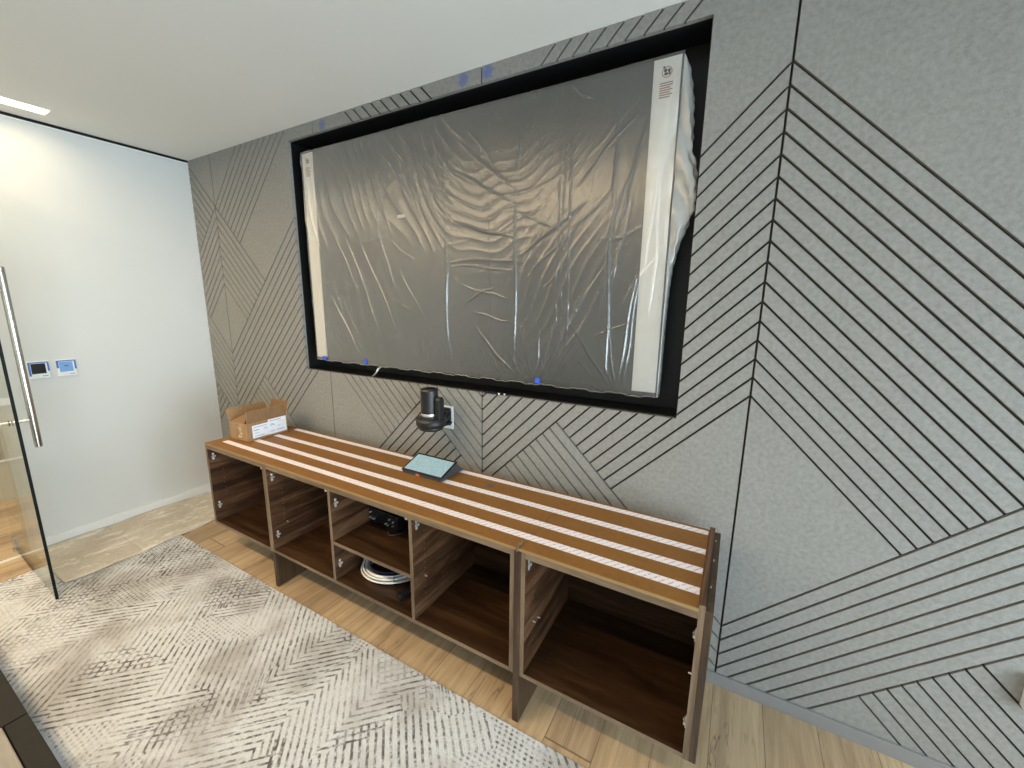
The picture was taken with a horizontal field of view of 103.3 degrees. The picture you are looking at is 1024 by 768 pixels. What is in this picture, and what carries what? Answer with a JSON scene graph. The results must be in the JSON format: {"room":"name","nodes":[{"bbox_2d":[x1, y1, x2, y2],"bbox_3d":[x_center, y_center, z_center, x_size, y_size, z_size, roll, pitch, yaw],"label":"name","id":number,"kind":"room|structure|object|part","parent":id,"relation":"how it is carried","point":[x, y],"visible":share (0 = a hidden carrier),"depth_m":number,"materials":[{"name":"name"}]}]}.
{"room":"meeting room","nodes":[
{"label":"meeting room","id":0,"kind":"room"},
{"bbox_2d":[0,476,5,501],"bbox_3d":[-4.945,-0.160,1.978,0.120,2.750,5.450,7,12,28],"label":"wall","id":1,"kind":"structure","parent":0,"point":[2,493],"depth_m":3.37,"materials":[{"name":"beige paint"}]},
{"bbox_2d":[0,116,222,537],"bbox_3d":[-3.912,0.001,1.281,0.120,2.726,5.208,7,12,28],"label":"wall","id":2,"kind":"structure","parent":0,"point":[100,258],"depth_m":2.90,"materials":[{"name":"white paint"}]},
{"bbox_2d":[0,554,22,563],"bbox_3d":[-3.465,1.206,2.238,0.024,0.006,1.100,7,12,28],"label":"trim","id":3,"kind":"structure","parent":2,"relation":"attached to","point":[18,556],"depth_m":2.62,"materials":[{"name":"white paint"}]},
{"bbox_2d":[0,266,58,599],"bbox_3d":[-2.932,-0.012,2.268,0.932,2.400,0.207,7,13,30],"label":"door","id":4,"kind":"structure","parent":2,"relation":"in","point":[29,540],"depth_m":2.25,"materials":[{"name":"clear glass"}]},
{"bbox_3d":[-2.930,-0.017,2.275,0.928,2.394,0.011,7,13,30],"label":"glass panel","id":5,"kind":"part","parent":4,"relation":"part of","materials":[{"name":"clear glass"}]},
{"bbox_2d":[26,360,50,378],"bbox_3d":[-3.083,-0.094,2.641,0.016,0.112,0.094,7,12,28],"label":"wall control","id":6,"kind":"object","parent":2,"relation":"attached to","point":[36,369],"visible":1,"depth_m":2.64,"materials":[{"name":"white plastic"}]},
{"bbox_2d":[55,358,77,375],"bbox_3d":[-3.022,-0.113,2.749,0.016,0.112,0.094,7,12,28],"label":"wall control","id":7,"kind":"object","parent":2,"relation":"attached to","point":[65,367],"visible":1,"depth_m":2.75,"materials":[{"name":"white plastic"}]},
{"bbox_2d":[0,111,187,163],"bbox_3d":[-3.914,-1.359,0.970,0.132,0.046,5.308,7,12,28],"label":"trim","id":8,"kind":"structure","parent":2,"relation":"attached to","point":[1,112],"depth_m":2.72,"materials":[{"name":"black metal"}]},
{"bbox_2d":[45,484,210,545],"bbox_3d":[-2.902,0.992,3.212,0.012,0.070,1.212,7,12,28],"label":"baseboard","id":9,"kind":"structure","parent":2,"relation":"attached to","point":[114,519],"depth_m":3.09,"materials":[{"name":"white paint"}]},
{"bbox_2d":[0,0,686,160],"bbox_3d":[-0.897,-1.091,-0.547,6.638,0.140,5.550,7,12,28],"label":"ceiling","id":10,"kind":"structure","parent":0,"point":[187,80],"depth_m":1.81,"materials":[{"name":"paint"}]},
{"bbox_2d":[0,96,50,114],"bbox_3d":[-3.598,-1.389,0.956,0.116,0.086,3.396,7,12,28],"label":"ceiling light","id":11,"kind":"object","parent":10,"relation":"attached to","point":[3,100],"visible":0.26,"depth_m":2.37,"materials":[{"name":"white paint"}]},
{"bbox_2d":[0,500,915,767],"bbox_3d":[-1.536,1.645,0.326,8.020,0.080,5.550,7,12,28],"label":"floor","id":12,"kind":"structure","parent":0,"point":[736,731],"depth_m":1.70,"materials":[{"name":"brown wood"}]},
{"bbox_2d":[47,526,145,582],"bbox_3d":[-2.818,1.117,2.700,0.640,0.018,0.374,7,12,28],"label":"paper","id":13,"kind":"object","parent":12,"relation":"on","point":[87,553],"visible":0.92,"depth_m":2.69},
{"bbox_2d":[108,491,214,551],"bbox_3d":[-2.548,1.029,3.173,0.645,0.017,0.745,7,12,28],"label":"paper","id":14,"kind":"object","parent":12,"relation":"on","point":[147,530],"visible":0.8,"depth_m":3.08,"materials":[{"name":"beige paper"}]},
{"bbox_2d":[273,552,306,586],"bbox_3d":[-1.276,1.054,2.594,0.022,0.223,0.481,7,12,28],"label":"panel","id":15,"kind":"object","parent":12,"relation":"on","point":[286,569],"visible":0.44,"depth_m":2.43,"materials":[{"name":"brown wood"}]},
{"bbox_2d":[263,438,569,671],"bbox_3d":[-0.555,0.751,2.161,1.636,0.554,0.536,7,12,28],"label":"base cabinet","id":16,"kind":"object","parent":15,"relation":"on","point":[460,572],"depth_m":2.03,"materials":[{"name":"brown wood"}]},
{"bbox_3d":[-1.272,0.677,2.529,0.018,0.542,0.486,7,12,28],"label":"panel","id":17,"kind":"part","parent":16,"relation":"part of","materials":[{"name":"brown wood"}]},
{"bbox_2d":[334,520,409,573],"bbox_3d":[-0.554,0.795,2.171,0.519,0.018,0.531,7,12,28],"label":"shelf","id":18,"kind":"object","parent":16,"relation":"attached to","point":[370,540],"depth_m":2.05,"materials":[{"name":"brown wood"}]},
{"bbox_3d":[-0.639,0.978,2.216,0.367,0.063,0.346,7,12,28],"label":"cable coil","id":19,"kind":"part","parent":16,"relation":"part of","materials":[{"name":"white plastic"}]},
{"bbox_3d":[-0.671,0.537,1.931,1.572,0.026,0.090,7,12,28],"label":"rail","id":20,"kind":"part","parent":16,"relation":"part of","materials":[{"name":"brown wood"}]},
{"bbox_2d":[369,505,408,535],"bbox_3d":[-0.627,0.726,2.239,0.308,0.088,0.248,8,13,32],"label":"electronic device","id":21,"kind":"object","parent":16,"relation":"on","point":[396,522],"visible":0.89,"depth_m":2.17,"materials":[{"name":"black plastic"}]},
{"bbox_3d":[-0.583,1.017,2.198,1.572,0.018,0.478,7,12,28],"label":"panel","id":22,"kind":"part","parent":16,"relation":"part of","materials":[{"name":"brown wood"}]},
{"bbox_2d":[396,588,410,601],"bbox_3d":[-0.445,1.004,2.055,0.286,0.064,0.050,-9,14,-40],"label":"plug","id":23,"kind":"object","parent":16,"relation":"on","point":[403,594],"visible":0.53,"depth_m":1.97,"materials":[{"name":"black plastic"}]},
{"bbox_2d":[402,453,462,481],"bbox_3d":[-0.424,0.434,2.169,0.268,0.066,0.195,7,12,28],"label":"console","id":24,"kind":"object","parent":16,"relation":"on","point":[430,467],"visible":1,"depth_m":2.13,"materials":[{"name":"black plastic"}]},
{"bbox_2d":[223,440,699,594],"bbox_3d":[-0.625,0.510,1.942,2.789,0.001,0.038,7,12,28],"label":"tape strip","id":25,"kind":"object","parent":16,"relation":"on","point":[690,588],"visible":1,"depth_m":1.62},
{"bbox_2d":[255,439,702,573],"bbox_3d":[-0.505,0.500,2.002,2.639,0.001,0.038,7,12,28],"label":"tape strip","id":26,"kind":"object","parent":16,"relation":"on","point":[662,559],"visible":1,"depth_m":1.72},
{"bbox_2d":[274,434,705,554],"bbox_3d":[-0.441,0.479,2.111,2.634,0.001,0.038,7,12,28],"label":"tape strip","id":27,"kind":"object","parent":16,"relation":"on","point":[568,514],"visible":0.95,"depth_m":1.80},
{"bbox_3d":[-0.462,0.712,2.355,1.572,0.524,0.008,7,12,28],"label":"panel","id":28,"kind":"part","parent":16,"relation":"part of","materials":[{"name":"brown wood"}]},
{"bbox_2d":[294,429,708,534],"bbox_3d":[-0.375,0.456,2.237,2.644,0.001,0.034,7,12,28],"label":"tape strip","id":29,"kind":"object","parent":16,"relation":"on","point":[693,529],"visible":0.84,"depth_m":1.93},
{"bbox_2d":[0,535,583,767],"bbox_3d":[-0.903,1.651,0.101,6.000,0.010,3.578,7,12,28],"label":"rug","id":30,"kind":"object","parent":12,"relation":"on","point":[171,654],"visible":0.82,"depth_m":1.78,"materials":[{"name":"fabric"}]},
{"bbox_2d":[0,669,61,767],"bbox_3d":[-1.954,1.141,0.689,2.300,0.741,1.350,7,12,28],"label":"conference table","id":31,"kind":"object","parent":30,"relation":"on","point":[22,745],"visible":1,"depth_m":0.85,"materials":[{"name":"brown wood"}]},
{"bbox_2d":[512,540,537,722],"bbox_3d":[0.131,0.944,1.774,0.027,0.787,0.486,7,12,28],"label":"panel","id":32,"kind":"object","parent":12,"relation":"on","point":[523,689],"visible":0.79,"depth_m":1.59,"materials":[{"name":"brown wood"}]},
{"bbox_2d":[519,495,720,763],"bbox_3d":[0.430,0.865,1.605,0.639,0.566,0.502,7,12,28],"label":"base cabinet","id":33,"kind":"object","parent":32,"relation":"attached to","point":[630,650],"visible":0.97,"depth_m":1.57,"materials":[{"name":"brown wood"}]},
{"bbox_3d":[0.157,0.846,1.751,0.018,0.542,0.486,7,12,28],"label":"panel","id":34,"kind":"part","parent":33,"relation":"part of","materials":[{"name":"brown wood"}]},
{"bbox_3d":[0.413,1.134,1.655,0.581,0.018,0.478,7,12,28],"label":"panel","id":35,"kind":"part","parent":33,"relation":"part of","materials":[{"name":"brown wood"}]},
{"bbox_3d":[0.325,0.655,1.389,0.581,0.026,0.090,7,12,28],"label":"rail","id":36,"kind":"part","parent":33,"relation":"part of","materials":[{"name":"brown wood"}]},
{"bbox_3d":[0.535,0.829,1.812,0.581,0.524,0.008,7,12,28],"label":"panel","id":37,"kind":"part","parent":33,"relation":"part of","materials":[{"name":"brown wood"}]},
{"bbox_3d":[0.562,1.097,1.320,0.010,0.047,0.023,7,12,28],"label":"hinge plate","id":38,"kind":"part","parent":33,"relation":"part of","materials":[{"name":"silver metal"}]},
{"bbox_3d":[0.683,0.895,1.469,0.018,0.566,0.498,7,12,28],"label":"panel","id":39,"kind":"part","parent":33,"relation":"part of","materials":[{"name":"brown wood"}]},
{"bbox_3d":[0.699,0.904,1.458,0.022,0.552,0.493,7,12,28],"label":"panel","id":40,"kind":"part","parent":33,"relation":"part of","materials":[{"name":"brown wood"}]},
{"bbox_2d":[187,0,1023,767],"bbox_3d":[0.317,-0.105,2.035,6.770,2.751,0.250,7,12,28],"label":"wall","id":41,"kind":"structure","parent":0,"point":[848,424],"depth_m":1.45,"materials":[{"name":"grey paint"}]},
{"bbox_2d":[204,425,337,550],"bbox_3d":[-1.557,0.636,2.687,0.637,0.554,0.502,7,12,28],"label":"base cabinet","id":42,"kind":"object","parent":41,"relation":"attached to","point":[236,474],"visible":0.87,"depth_m":2.66,"materials":[{"name":"brown wood"}]},
{"bbox_3d":[-1.652,0.421,2.465,0.601,0.026,0.090,7,12,28],"label":"rail","id":43,"kind":"part","parent":42,"relation":"part of","materials":[{"name":"brown wood"}]},
{"bbox_3d":[-1.829,0.611,2.832,0.018,0.542,0.486,7,12,28],"label":"panel","id":44,"kind":"part","parent":42,"relation":"part of","materials":[{"name":"brown wood"}]},
{"bbox_3d":[-1.564,0.901,2.731,0.601,0.018,0.478,7,12,28],"label":"panel","id":45,"kind":"part","parent":42,"relation":"part of","materials":[{"name":"brown wood"}]},
{"bbox_2d":[226,399,287,441],"bbox_3d":[-1.712,0.235,2.739,0.225,0.207,0.298,6,12,25],"label":"cardboard box","id":46,"kind":"object","parent":42,"relation":"on","point":[254,421],"visible":1,"depth_m":2.67,"materials":[{"name":"brown cardboard"}]},
{"bbox_2d":[415,387,451,431],"bbox_3d":[-0.426,0.135,2.217,0.166,0.236,0.220,7,12,28],"label":"camera","id":47,"kind":"object","parent":41,"relation":"attached to","point":[434,417],"visible":1,"depth_m":2.15,"materials":[{"name":"black plastic"}]},
{"bbox_3d":[-0.387,0.139,2.165,0.028,0.145,0.044,7,12,28],"label":"fork arm","id":48,"kind":"part","parent":47,"relation":"part of","materials":[{"name":"black plastic"}]},
{"bbox_2d":[444,405,453,428],"bbox_3d":[-0.366,0.190,2.327,0.073,0.134,0.008,7,12,28],"label":"outlet plate","id":49,"kind":"object","parent":41,"relation":"attached to","point":[451,426],"visible":0.26,"depth_m":2.31,"materials":[{"name":"white plastic"}]},
{"bbox_2d":[302,54,685,394],"bbox_3d":[-0.332,-0.727,2.248,2.293,1.318,0.130,7,12,28],"label":"wall display","id":50,"kind":"object","parent":41,"relation":"attached to","point":[532,204],"depth_m":1.99,"materials":[{"name":"black plastic"}]},
{"bbox_3d":[-1.318,-0.833,2.714,0.102,1.308,0.004,7,12,28],"label":"cardboard strip","id":51,"kind":"part","parent":50,"relation":"part of","materials":[{"name":"white cardboard"}]},
{"bbox_2d":[301,57,697,397],"bbox_3d":[-0.316,-0.673,2.187,2.376,1.388,0.092,7,12,28],"label":"plastic cover","id":52,"kind":"object","parent":50,"relation":"attached to","point":[688,129],"visible":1,"depth_m":1.62,"materials":[{"name":"clear plastic"}]},
{"bbox_3d":[0.590,-0.608,1.675,0.102,1.308,0.004,7,12,28],"label":"cardboard strip","id":53,"kind":"part","parent":50,"relation":"part of","materials":[{"name":"white cardboard"}]},
{"bbox_2d":[484,390,507,395],"bbox_3d":[-0.086,0.048,2.147,0.145,0.011,0.019,7,12,28],"label":"bar","id":54,"kind":"object","parent":41,"relation":"attached to","point":[485,391],"visible":1,"depth_m":2.14,"materials":[{"name":"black plastic"}]},
{"bbox_2d":[291,18,712,416],"bbox_3d":[-0.331,-0.726,2.248,2.476,1.485,0.144,7,12,28],"label":"trim","id":55,"kind":"structure","parent":41,"relation":"attached to","point":[693,41],"depth_m":1.90,"materials":[{"name":"black plastic"}]},
{"bbox_2d":[706,669,955,767],"bbox_3d":[0.229,1.237,2.183,6.488,0.058,0.012,7,12,28],"label":"baseboard","id":56,"kind":"structure","parent":41,"relation":"attached to","point":[893,750],"depth_m":1.62,"materials":[{"name":"grey plastic"}]},
{"bbox_2d":[1019,689,1023,709],"bbox_3d":[1.697,1.004,1.294,0.076,0.120,0.036,7,12,28],"label":"outlet","id":57,"kind":"object","parent":41,"relation":"attached to","point":[1021,703],"visible":1,"depth_m":1.32,"materials":[{"name":"white plastic"}]}
]}

